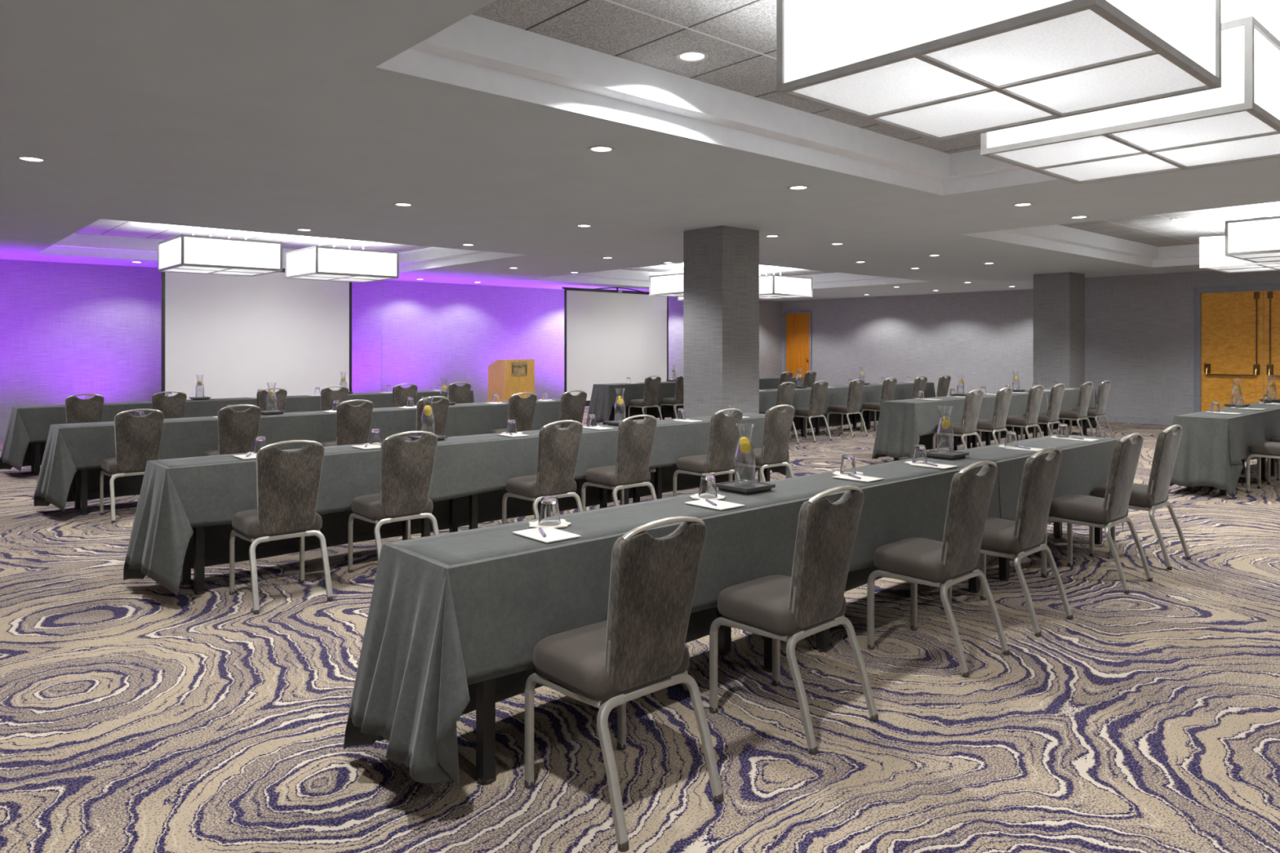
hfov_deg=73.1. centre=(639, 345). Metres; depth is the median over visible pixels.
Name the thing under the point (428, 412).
lemon slice
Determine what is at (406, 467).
banquet chair
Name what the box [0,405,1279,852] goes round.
floor
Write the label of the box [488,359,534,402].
lectern
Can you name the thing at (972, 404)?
banquet chair
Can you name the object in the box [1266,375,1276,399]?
carafe
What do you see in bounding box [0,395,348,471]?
tablecloth
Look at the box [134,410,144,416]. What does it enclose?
water tumbler
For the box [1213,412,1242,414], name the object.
notepad
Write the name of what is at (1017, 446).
pen
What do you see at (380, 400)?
tablecloth
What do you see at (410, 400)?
water tumbler
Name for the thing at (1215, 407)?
water tumbler
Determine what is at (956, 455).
serving tray
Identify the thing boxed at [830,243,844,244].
recessed light
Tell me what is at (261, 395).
banquet chair
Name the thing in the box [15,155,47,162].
recessed light
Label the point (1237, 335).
door
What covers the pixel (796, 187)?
recessed light
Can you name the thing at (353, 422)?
banquet chair
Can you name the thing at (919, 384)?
banquet chair
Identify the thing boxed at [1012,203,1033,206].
recessed light
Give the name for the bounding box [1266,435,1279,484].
banquet chair
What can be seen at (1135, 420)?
baseboard
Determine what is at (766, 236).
recessed light
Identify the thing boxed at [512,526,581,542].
notepad
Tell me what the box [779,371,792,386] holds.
banquet chair
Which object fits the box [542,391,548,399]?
water tumbler
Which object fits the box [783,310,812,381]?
door
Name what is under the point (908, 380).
water tumbler
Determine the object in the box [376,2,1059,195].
ceiling recess side
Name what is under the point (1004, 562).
folding table
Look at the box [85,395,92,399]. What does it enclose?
water tumbler
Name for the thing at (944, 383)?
banquet chair
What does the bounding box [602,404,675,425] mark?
folding table
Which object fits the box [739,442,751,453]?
lemon slice
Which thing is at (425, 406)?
lemon slice
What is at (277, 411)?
serving tray
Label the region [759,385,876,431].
tablecloth
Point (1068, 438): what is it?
notepad
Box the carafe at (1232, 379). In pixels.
[1231,378,1241,404]
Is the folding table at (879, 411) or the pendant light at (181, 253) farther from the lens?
the folding table at (879, 411)
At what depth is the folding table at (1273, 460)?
9.59 m
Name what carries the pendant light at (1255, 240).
hanging from the ceiling at (1158, 229)
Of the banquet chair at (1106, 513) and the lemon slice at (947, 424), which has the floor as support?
the banquet chair at (1106, 513)
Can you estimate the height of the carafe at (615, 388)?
0.291 m
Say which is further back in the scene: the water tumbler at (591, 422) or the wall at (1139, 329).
the wall at (1139, 329)
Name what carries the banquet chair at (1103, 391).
on the floor
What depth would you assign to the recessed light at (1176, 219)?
11.26 m
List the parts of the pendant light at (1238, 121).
panel, panel, panel, panel, panel, panel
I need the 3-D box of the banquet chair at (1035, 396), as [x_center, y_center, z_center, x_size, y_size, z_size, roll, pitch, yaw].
[5.210,0.987,11.748,0.435,0.926,0.506,0,0,-42]
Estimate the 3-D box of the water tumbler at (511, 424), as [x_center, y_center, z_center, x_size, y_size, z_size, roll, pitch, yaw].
[-1.004,0.630,6.757,0.087,0.102,0.087,0,0,-42]
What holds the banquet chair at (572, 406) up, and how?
on the floor
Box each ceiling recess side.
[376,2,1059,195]
[962,201,1276,267]
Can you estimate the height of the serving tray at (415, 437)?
0.027 m
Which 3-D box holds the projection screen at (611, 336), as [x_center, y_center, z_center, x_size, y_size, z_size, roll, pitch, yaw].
[-0.595,0.055,19.686,3.190,2.767,0.771,0,0,-42]
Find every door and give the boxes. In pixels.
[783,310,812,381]
[1193,283,1279,413]
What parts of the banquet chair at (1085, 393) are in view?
leg, seat frame, seat, leg, backrest, leg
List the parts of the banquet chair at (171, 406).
handle rail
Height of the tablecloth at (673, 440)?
0.726 m
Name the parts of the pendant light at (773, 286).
panel, panel, panel, panel, panel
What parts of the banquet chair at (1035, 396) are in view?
leg, seat frame, seat, leg, backrest, leg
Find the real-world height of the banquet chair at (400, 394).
0.926 m
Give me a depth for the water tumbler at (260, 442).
5.47 m
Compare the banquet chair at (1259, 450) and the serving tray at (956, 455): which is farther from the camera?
the banquet chair at (1259, 450)
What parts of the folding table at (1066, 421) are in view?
leg, leg, leg, leg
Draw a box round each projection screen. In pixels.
[161,268,351,399]
[562,287,668,406]
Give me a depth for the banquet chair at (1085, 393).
12.72 m
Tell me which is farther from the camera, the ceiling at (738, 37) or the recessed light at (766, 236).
the recessed light at (766, 236)
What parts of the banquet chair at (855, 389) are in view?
leg, leg, seat, seat frame, leg, backrest, leg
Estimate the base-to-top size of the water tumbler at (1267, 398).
0.102 m
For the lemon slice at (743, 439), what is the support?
in the carafe at (735, 483)
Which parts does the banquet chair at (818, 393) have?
leg, seat frame, seat, leg, backrest, leg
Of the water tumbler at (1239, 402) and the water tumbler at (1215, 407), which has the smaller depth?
the water tumbler at (1215, 407)
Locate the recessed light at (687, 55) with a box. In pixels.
[675,50,708,62]
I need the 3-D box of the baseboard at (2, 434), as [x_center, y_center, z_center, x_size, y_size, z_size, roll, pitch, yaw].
[-4.043,1.387,18.271,22.300,0.126,0.154,0,0,-42]
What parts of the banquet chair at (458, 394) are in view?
handle rail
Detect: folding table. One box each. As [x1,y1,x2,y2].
[31,442,39,475]
[74,469,87,515]
[180,517,430,595]
[448,487,628,533]
[475,608,772,785]
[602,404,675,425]
[632,466,769,502]
[800,417,804,436]
[815,410,870,435]
[816,568,979,652]
[865,411,879,426]
[893,431,977,461]
[966,426,1037,448]
[999,521,1102,581]
[1025,419,1086,439]
[1186,457,1266,495]
[1240,457,1276,476]
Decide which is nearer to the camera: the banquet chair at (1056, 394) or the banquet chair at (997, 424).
the banquet chair at (997, 424)
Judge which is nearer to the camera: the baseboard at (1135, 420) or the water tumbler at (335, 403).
the water tumbler at (335, 403)
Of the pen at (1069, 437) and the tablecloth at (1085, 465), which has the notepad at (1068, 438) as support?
the pen at (1069, 437)
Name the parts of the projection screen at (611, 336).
bail arm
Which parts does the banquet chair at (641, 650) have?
leg, seat, leg, seat frame, leg, backrest, handle rail, leg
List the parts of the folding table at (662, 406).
leg, leg, leg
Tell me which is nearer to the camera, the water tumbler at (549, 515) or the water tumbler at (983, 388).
the water tumbler at (549, 515)
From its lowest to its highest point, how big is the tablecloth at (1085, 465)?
0.726 m
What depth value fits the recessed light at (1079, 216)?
8.90 m
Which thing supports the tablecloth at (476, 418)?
on the folding table
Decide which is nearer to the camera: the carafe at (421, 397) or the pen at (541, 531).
the pen at (541, 531)
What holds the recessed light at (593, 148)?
in the ceiling at (281, 117)
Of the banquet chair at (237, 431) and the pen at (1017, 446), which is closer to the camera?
the pen at (1017, 446)
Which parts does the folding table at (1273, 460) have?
leg, leg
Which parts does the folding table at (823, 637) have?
leg, leg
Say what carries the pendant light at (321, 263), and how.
hanging from the ceiling at (101, 226)
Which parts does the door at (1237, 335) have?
latch rod, latch rod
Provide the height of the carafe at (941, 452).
0.291 m
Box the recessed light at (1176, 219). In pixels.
[1170,217,1186,220]
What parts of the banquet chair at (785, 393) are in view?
seat, backrest, leg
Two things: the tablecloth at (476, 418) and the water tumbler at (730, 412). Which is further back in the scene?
the tablecloth at (476, 418)
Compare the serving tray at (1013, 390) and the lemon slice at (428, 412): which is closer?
the lemon slice at (428, 412)
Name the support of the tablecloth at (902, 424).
on the folding table at (974, 437)
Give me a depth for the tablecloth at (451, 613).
2.95 m
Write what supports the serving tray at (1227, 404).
on the tablecloth at (1212, 447)
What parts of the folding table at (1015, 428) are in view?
leg, leg, leg, leg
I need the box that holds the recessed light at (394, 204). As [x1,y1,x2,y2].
[393,203,413,206]
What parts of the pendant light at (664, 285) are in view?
panel, panel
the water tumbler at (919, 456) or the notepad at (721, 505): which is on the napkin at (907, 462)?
the water tumbler at (919, 456)
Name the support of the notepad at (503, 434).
on the tablecloth at (178, 495)
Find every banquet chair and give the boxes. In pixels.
[65,393,104,423]
[99,408,164,523]
[151,391,186,418]
[203,404,261,456]
[229,440,333,614]
[256,387,287,410]
[320,385,348,410]
[320,399,373,446]
[347,431,439,573]
[391,383,417,407]
[400,395,449,440]
[447,382,471,404]
[488,392,537,433]
[502,420,582,524]
[524,515,723,851]
[541,390,586,428]
[581,414,657,511]
[627,375,662,420]
[659,374,683,420]
[672,408,742,497]
[709,485,878,755]
[728,404,795,482]
[759,382,799,444]
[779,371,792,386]
[789,380,831,442]
[803,370,816,386]
[826,378,867,437]
[860,377,897,431]
[866,460,1009,677]
[911,376,927,399]
[933,389,983,450]
[936,374,951,397]
[946,447,1072,636]
[964,386,1012,446]
[997,385,1044,444]
[1020,383,1065,439]
[1040,432,1152,594]
[1050,381,1095,436]
[1069,380,1114,438]
[1088,424,1191,570]
[1246,441,1279,493]
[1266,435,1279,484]
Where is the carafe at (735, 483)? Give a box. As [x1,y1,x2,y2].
[734,422,755,486]
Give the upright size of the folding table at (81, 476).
0.752 m
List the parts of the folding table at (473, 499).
leg, leg, leg, leg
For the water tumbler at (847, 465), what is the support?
on the napkin at (836, 473)
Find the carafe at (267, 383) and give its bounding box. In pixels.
[266,382,276,412]
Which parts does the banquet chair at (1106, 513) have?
leg, leg, seat, seat frame, leg, backrest, handle rail, leg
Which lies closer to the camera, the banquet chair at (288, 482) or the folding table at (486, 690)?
the folding table at (486, 690)
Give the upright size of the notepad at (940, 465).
0.004 m
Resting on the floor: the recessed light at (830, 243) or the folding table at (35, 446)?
the folding table at (35, 446)
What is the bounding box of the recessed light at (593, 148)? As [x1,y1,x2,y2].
[587,146,615,152]
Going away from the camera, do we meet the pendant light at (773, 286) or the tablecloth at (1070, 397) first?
the tablecloth at (1070, 397)
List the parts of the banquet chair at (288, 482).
leg, leg, seat, seat frame, backrest, handle rail, leg, leg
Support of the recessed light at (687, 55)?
in the ceiling at (738, 37)
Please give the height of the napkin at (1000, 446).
0.008 m
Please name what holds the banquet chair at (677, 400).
on the floor
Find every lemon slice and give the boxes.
[268,391,274,396]
[423,405,431,410]
[424,408,431,416]
[617,398,623,404]
[738,436,749,445]
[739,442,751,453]
[942,419,950,429]
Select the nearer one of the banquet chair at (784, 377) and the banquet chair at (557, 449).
the banquet chair at (557, 449)
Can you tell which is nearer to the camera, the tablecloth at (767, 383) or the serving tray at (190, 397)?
the serving tray at (190, 397)
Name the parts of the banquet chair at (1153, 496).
leg, leg, seat, seat frame, leg, backrest, handle rail, leg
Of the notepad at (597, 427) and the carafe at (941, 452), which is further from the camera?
the notepad at (597, 427)
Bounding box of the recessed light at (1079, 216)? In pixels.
[1069,215,1088,218]
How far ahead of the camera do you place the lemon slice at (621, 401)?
7.52 m
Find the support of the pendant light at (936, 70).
hanging from the ceiling at (738, 37)
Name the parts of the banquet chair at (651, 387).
leg, seat, seat frame, leg, backrest, leg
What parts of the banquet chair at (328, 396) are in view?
handle rail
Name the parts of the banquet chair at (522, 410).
seat, backrest, handle rail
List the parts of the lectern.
panel, name plate, panel, panel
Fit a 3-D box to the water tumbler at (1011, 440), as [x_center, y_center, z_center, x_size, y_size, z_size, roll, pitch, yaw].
[2.514,0.630,5.849,0.087,0.102,0.087,0,0,-42]
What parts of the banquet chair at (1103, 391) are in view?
leg, leg, seat, leg, backrest, leg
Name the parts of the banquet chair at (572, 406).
backrest, handle rail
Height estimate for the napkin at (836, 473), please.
0.008 m
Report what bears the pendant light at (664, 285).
hanging from the ceiling at (669, 268)
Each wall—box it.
[0,258,782,432]
[782,270,1279,418]
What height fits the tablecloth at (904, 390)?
0.729 m
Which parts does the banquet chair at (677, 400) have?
seat, seat frame, leg, backrest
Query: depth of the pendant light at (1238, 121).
4.26 m
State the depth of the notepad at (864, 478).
4.44 m
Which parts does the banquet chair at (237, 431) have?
seat, backrest, handle rail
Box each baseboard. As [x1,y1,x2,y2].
[0,431,6,440]
[1097,414,1173,425]
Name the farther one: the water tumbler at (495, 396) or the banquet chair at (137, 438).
the water tumbler at (495, 396)
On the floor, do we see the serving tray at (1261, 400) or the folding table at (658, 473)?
the folding table at (658, 473)
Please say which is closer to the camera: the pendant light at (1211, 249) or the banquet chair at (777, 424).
the banquet chair at (777, 424)
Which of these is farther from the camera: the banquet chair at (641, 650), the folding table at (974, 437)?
the folding table at (974, 437)
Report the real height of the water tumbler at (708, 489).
0.102 m
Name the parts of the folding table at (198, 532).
leg, leg, leg, leg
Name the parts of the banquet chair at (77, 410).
handle rail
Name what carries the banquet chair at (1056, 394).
on the floor
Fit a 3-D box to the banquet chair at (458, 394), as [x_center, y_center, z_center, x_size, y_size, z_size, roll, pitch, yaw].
[-2.768,0.987,12.803,0.435,0.926,0.506,0,0,-42]
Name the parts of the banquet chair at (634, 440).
leg, seat, leg, seat frame, leg, backrest, handle rail, leg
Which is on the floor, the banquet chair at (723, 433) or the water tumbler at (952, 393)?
the banquet chair at (723, 433)
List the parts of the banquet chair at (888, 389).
leg, seat, seat frame, leg, backrest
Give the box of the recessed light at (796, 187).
[786,185,809,190]
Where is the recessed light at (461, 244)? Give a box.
[461,244,475,245]
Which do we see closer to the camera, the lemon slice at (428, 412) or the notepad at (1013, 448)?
the notepad at (1013, 448)
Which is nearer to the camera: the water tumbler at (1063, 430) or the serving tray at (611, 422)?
the water tumbler at (1063, 430)
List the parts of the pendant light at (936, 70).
panel, panel, panel, panel, panel, panel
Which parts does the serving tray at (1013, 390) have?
tray plate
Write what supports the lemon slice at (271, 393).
in the carafe at (267, 383)
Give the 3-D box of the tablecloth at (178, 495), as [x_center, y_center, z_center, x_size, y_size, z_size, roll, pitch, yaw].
[-1.427,1.052,6.173,3.872,0.727,0.778,0,0,-42]
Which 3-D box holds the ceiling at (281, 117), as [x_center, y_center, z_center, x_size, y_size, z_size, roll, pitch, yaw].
[2.432,-1.552,11.017,22.700,0.445,20.000,0,0,-42]
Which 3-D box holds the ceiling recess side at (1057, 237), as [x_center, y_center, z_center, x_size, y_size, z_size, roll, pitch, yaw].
[7.787,-1.492,10.723,6.500,0.326,4.630,0,0,-42]
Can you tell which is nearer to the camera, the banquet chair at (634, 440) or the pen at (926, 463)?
the pen at (926, 463)
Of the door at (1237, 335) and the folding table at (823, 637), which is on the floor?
the folding table at (823, 637)
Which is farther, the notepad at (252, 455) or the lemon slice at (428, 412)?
the lemon slice at (428, 412)
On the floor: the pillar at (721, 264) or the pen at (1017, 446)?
the pillar at (721, 264)
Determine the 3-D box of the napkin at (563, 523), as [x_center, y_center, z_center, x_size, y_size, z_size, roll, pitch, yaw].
[-0.347,0.681,3.310,0.166,0.008,0.164,0,0,-42]
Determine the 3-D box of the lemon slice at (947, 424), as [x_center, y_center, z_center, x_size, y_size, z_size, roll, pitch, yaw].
[1.885,0.484,5.320,0.057,0.057,0.016,0,0,-18]
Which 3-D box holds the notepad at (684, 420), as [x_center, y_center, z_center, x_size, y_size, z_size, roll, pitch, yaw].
[0.437,0.682,7.876,0.150,0.004,0.216,0,0,-42]
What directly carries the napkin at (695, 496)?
on the tablecloth at (451, 613)
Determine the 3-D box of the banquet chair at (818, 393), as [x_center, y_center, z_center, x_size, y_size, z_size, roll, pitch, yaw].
[2.621,0.987,13.297,0.435,0.926,0.506,0,0,-42]
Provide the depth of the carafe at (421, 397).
6.30 m
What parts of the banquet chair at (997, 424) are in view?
leg, seat frame, seat, leg, backrest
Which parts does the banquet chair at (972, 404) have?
leg, leg, seat, seat frame, leg, backrest, handle rail, leg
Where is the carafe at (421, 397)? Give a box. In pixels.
[421,396,435,435]
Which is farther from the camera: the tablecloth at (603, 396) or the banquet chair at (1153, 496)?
the tablecloth at (603, 396)
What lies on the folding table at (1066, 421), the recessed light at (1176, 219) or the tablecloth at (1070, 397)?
the tablecloth at (1070, 397)
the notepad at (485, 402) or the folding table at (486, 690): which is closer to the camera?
the folding table at (486, 690)
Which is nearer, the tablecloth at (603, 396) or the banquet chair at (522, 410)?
the banquet chair at (522, 410)
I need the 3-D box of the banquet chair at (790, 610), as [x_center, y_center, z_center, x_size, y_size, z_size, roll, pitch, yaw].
[0.599,0.987,3.383,0.435,0.926,0.506,0,0,-43]
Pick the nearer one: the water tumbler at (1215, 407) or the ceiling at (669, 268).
the water tumbler at (1215, 407)
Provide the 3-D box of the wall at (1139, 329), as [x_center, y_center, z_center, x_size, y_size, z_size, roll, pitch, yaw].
[9.853,0.060,17.607,2.750,2.780,19.950,0,0,-42]
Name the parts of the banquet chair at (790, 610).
leg, leg, seat, seat frame, leg, backrest, handle rail, leg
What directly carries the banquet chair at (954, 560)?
on the floor
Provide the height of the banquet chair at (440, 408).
0.926 m
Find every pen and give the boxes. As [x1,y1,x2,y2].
[538,527,546,537]
[705,498,716,506]
[847,474,861,479]
[924,462,937,466]
[1016,445,1031,449]
[1069,436,1084,439]
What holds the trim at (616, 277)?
attached to the ceiling at (281, 117)
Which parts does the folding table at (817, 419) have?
leg, leg, leg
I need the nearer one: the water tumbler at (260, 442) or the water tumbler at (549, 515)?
the water tumbler at (549, 515)
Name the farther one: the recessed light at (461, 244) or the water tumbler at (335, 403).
the recessed light at (461, 244)
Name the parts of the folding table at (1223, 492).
leg, leg, leg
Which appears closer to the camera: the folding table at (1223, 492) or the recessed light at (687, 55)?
the recessed light at (687, 55)
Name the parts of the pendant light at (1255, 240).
panel, panel, panel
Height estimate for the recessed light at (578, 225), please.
0.009 m
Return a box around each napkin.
[501,431,522,434]
[528,519,571,528]
[689,493,725,499]
[832,471,863,475]
[905,461,933,464]
[998,444,1024,448]
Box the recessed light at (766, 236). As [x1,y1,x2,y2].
[764,235,779,237]
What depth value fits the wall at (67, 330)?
16.90 m
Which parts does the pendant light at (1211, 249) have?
panel, panel, lamp frame, panel, panel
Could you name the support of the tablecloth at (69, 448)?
on the folding table at (81, 476)
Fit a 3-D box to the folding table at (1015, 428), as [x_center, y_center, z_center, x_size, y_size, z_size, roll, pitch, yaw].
[5.219,1.074,12.429,1.823,0.752,0.431,0,0,-42]
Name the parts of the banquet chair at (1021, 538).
leg, leg, seat frame, seat, leg, backrest, handle rail, leg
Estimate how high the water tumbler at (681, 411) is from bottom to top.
0.102 m
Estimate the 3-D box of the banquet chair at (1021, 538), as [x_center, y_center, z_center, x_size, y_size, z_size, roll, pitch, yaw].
[1.973,0.987,4.623,0.435,0.926,0.506,0,0,-43]
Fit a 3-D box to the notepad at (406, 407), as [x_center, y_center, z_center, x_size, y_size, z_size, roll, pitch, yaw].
[-2.560,0.682,9.551,0.150,0.004,0.216,0,0,-42]
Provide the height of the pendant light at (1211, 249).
0.629 m
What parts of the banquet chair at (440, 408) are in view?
seat, backrest, handle rail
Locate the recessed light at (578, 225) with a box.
[575,224,592,226]
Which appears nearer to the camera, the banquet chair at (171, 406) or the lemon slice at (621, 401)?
the lemon slice at (621, 401)
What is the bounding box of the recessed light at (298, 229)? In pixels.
[295,228,312,231]
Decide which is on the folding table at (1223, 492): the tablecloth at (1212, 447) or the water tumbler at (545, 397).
the tablecloth at (1212, 447)
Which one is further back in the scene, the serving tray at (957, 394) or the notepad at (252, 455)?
the serving tray at (957, 394)
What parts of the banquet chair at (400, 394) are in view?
handle rail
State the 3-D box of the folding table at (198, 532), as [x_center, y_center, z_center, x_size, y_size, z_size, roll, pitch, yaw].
[-2.131,1.074,5.641,1.823,0.752,0.431,0,0,-42]
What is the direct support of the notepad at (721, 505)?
on the tablecloth at (451, 613)
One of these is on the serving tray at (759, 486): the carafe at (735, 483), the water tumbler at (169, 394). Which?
the carafe at (735, 483)
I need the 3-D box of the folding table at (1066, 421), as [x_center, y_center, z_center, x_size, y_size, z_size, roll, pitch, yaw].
[6.587,1.074,13.650,1.823,0.752,0.431,0,0,-42]
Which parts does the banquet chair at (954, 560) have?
leg, leg, seat, seat frame, leg, backrest, handle rail, leg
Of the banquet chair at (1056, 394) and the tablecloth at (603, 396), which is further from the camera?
the tablecloth at (603, 396)
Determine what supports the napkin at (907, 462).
on the tablecloth at (451, 613)
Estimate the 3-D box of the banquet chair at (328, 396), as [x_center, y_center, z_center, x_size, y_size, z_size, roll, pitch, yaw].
[-4.156,0.987,11.564,0.435,0.926,0.506,0,0,-41]
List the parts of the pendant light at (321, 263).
panel, panel, panel, panel, panel, panel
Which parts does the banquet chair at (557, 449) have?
leg, leg, seat, seat frame, backrest, handle rail, leg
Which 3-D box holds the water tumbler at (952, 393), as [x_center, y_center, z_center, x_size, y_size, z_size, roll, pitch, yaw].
[4.226,0.630,11.680,0.087,0.102,0.087,0,0,-42]
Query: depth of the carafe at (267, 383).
8.69 m
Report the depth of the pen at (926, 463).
4.93 m
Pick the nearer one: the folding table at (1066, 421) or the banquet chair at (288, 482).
the banquet chair at (288, 482)
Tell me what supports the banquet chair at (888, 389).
on the floor
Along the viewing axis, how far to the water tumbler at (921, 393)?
11.12 m
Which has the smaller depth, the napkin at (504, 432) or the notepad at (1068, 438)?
the notepad at (1068, 438)
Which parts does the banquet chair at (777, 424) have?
leg, leg, seat, seat frame, leg, backrest, handle rail, leg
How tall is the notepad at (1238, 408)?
0.004 m
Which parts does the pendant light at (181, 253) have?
panel, panel, panel, panel, panel, panel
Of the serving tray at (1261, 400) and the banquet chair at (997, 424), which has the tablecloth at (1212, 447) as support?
the serving tray at (1261, 400)
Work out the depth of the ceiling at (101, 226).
12.95 m
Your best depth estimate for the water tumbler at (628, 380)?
15.92 m
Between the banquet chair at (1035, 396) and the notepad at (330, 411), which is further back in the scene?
the banquet chair at (1035, 396)
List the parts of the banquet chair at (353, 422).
seat, backrest, handle rail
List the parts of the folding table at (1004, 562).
leg, leg, leg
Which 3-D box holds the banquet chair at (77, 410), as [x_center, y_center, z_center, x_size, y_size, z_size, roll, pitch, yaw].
[-6.260,0.987,9.687,0.435,0.926,0.506,0,0,-42]
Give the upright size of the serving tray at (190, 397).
0.027 m
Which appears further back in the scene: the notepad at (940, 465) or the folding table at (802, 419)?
the folding table at (802, 419)
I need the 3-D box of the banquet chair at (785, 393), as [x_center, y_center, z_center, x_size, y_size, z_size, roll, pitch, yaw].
[2.024,0.987,12.764,0.435,0.926,0.506,0,0,-42]
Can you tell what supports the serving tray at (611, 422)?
on the tablecloth at (178, 495)
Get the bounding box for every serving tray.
[189,396,210,399]
[261,409,285,414]
[408,434,447,440]
[603,420,636,426]
[715,479,775,493]
[795,386,808,388]
[925,449,968,459]
[955,393,966,396]
[1012,389,1025,391]
[1223,403,1249,407]
[1259,398,1279,402]
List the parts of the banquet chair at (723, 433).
leg, seat, seat frame, backrest, handle rail, leg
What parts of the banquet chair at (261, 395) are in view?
handle rail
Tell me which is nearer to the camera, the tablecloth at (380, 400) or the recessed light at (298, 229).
the recessed light at (298, 229)
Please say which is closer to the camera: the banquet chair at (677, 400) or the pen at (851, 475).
the pen at (851, 475)
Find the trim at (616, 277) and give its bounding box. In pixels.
[527,263,930,288]
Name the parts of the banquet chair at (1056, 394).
leg, leg, seat, seat frame, leg, backrest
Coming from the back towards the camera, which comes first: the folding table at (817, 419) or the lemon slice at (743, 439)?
the folding table at (817, 419)
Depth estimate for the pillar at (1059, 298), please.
15.78 m
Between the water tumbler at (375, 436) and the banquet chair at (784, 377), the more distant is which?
the banquet chair at (784, 377)
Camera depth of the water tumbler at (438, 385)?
13.29 m
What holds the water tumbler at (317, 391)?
on the napkin
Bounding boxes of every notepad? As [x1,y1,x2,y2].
[232,453,256,459]
[324,410,336,413]
[351,444,381,448]
[399,406,416,408]
[484,402,502,404]
[497,433,528,436]
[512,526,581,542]
[584,426,613,430]
[675,419,702,422]
[684,498,745,510]
[831,474,884,482]
[909,462,958,469]
[1004,447,1042,451]
[1060,437,1099,441]
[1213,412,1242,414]
[1238,408,1264,409]
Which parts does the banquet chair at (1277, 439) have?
leg, seat, leg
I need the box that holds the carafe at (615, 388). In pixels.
[613,388,625,421]
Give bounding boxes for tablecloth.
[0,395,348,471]
[33,406,454,511]
[123,424,655,595]
[343,457,999,788]
[347,389,474,408]
[448,398,560,436]
[586,381,683,423]
[607,413,790,502]
[759,377,803,389]
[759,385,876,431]
[856,382,935,422]
[871,391,1048,458]
[953,434,1124,532]
[1017,386,1098,435]
[1169,401,1279,495]
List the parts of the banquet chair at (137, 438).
leg, leg, seat frame, seat, backrest, handle rail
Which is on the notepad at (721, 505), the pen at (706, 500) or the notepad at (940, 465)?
the pen at (706, 500)
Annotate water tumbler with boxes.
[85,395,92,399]
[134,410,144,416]
[165,392,172,396]
[253,436,266,453]
[314,386,320,395]
[332,400,339,410]
[368,428,382,444]
[385,385,391,391]
[406,397,414,406]
[436,383,442,390]
[492,393,499,402]
[506,419,516,433]
[537,495,560,525]
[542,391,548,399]
[586,413,596,426]
[626,377,631,382]
[676,408,685,419]
[697,472,717,497]
[727,404,735,415]
[840,453,856,474]
[906,376,911,382]
[911,444,927,463]
[917,391,924,399]
[949,388,955,396]
[980,386,986,394]
[1004,431,1017,447]
[1056,423,1069,438]
[1209,401,1220,412]
[1235,398,1244,408]
[1262,394,1271,403]
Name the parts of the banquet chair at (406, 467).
leg, leg, seat, seat frame, leg, backrest, handle rail, leg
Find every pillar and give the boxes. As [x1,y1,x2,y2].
[683,225,759,471]
[1033,271,1084,389]
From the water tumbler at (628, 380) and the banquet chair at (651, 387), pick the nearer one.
the banquet chair at (651, 387)
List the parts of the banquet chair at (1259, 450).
leg, leg, seat, seat frame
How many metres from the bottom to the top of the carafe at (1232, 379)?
0.291 m
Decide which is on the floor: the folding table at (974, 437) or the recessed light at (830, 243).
the folding table at (974, 437)
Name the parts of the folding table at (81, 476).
leg, leg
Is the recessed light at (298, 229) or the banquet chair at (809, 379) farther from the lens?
the banquet chair at (809, 379)
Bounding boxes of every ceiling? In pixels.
[0,0,1279,301]
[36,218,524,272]
[75,218,432,253]
[471,0,1279,153]
[623,263,835,275]
[1058,201,1279,246]
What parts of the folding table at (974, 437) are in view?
leg, leg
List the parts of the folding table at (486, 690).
leg, leg, leg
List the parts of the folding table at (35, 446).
leg, leg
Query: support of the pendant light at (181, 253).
hanging from the ceiling at (101, 226)
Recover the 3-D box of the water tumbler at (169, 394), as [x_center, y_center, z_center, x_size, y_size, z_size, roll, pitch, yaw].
[-5.902,0.630,10.817,0.087,0.102,0.087,0,0,-42]
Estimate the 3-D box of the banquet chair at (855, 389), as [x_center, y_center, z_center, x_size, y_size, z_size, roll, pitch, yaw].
[3.345,0.987,13.943,0.435,0.926,0.506,0,0,-43]
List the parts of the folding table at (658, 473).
leg, leg, leg, leg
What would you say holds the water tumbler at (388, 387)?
on the napkin
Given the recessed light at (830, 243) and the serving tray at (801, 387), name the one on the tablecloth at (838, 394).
the serving tray at (801, 387)
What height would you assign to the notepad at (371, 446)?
0.004 m
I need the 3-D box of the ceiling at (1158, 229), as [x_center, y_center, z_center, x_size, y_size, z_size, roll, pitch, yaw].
[7.787,-1.665,10.723,6.270,0.020,4.400,0,0,-42]
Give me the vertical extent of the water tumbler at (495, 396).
0.102 m
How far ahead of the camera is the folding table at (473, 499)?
6.46 m
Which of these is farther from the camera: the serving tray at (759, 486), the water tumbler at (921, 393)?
the water tumbler at (921, 393)
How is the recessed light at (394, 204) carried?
in the ceiling at (281, 117)
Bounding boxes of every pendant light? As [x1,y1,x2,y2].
[157,226,282,276]
[284,237,399,282]
[648,262,683,297]
[759,265,812,299]
[776,0,1221,142]
[980,15,1279,184]
[1199,215,1279,273]
[1224,215,1279,262]
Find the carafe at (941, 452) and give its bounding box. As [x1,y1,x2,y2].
[936,405,953,453]

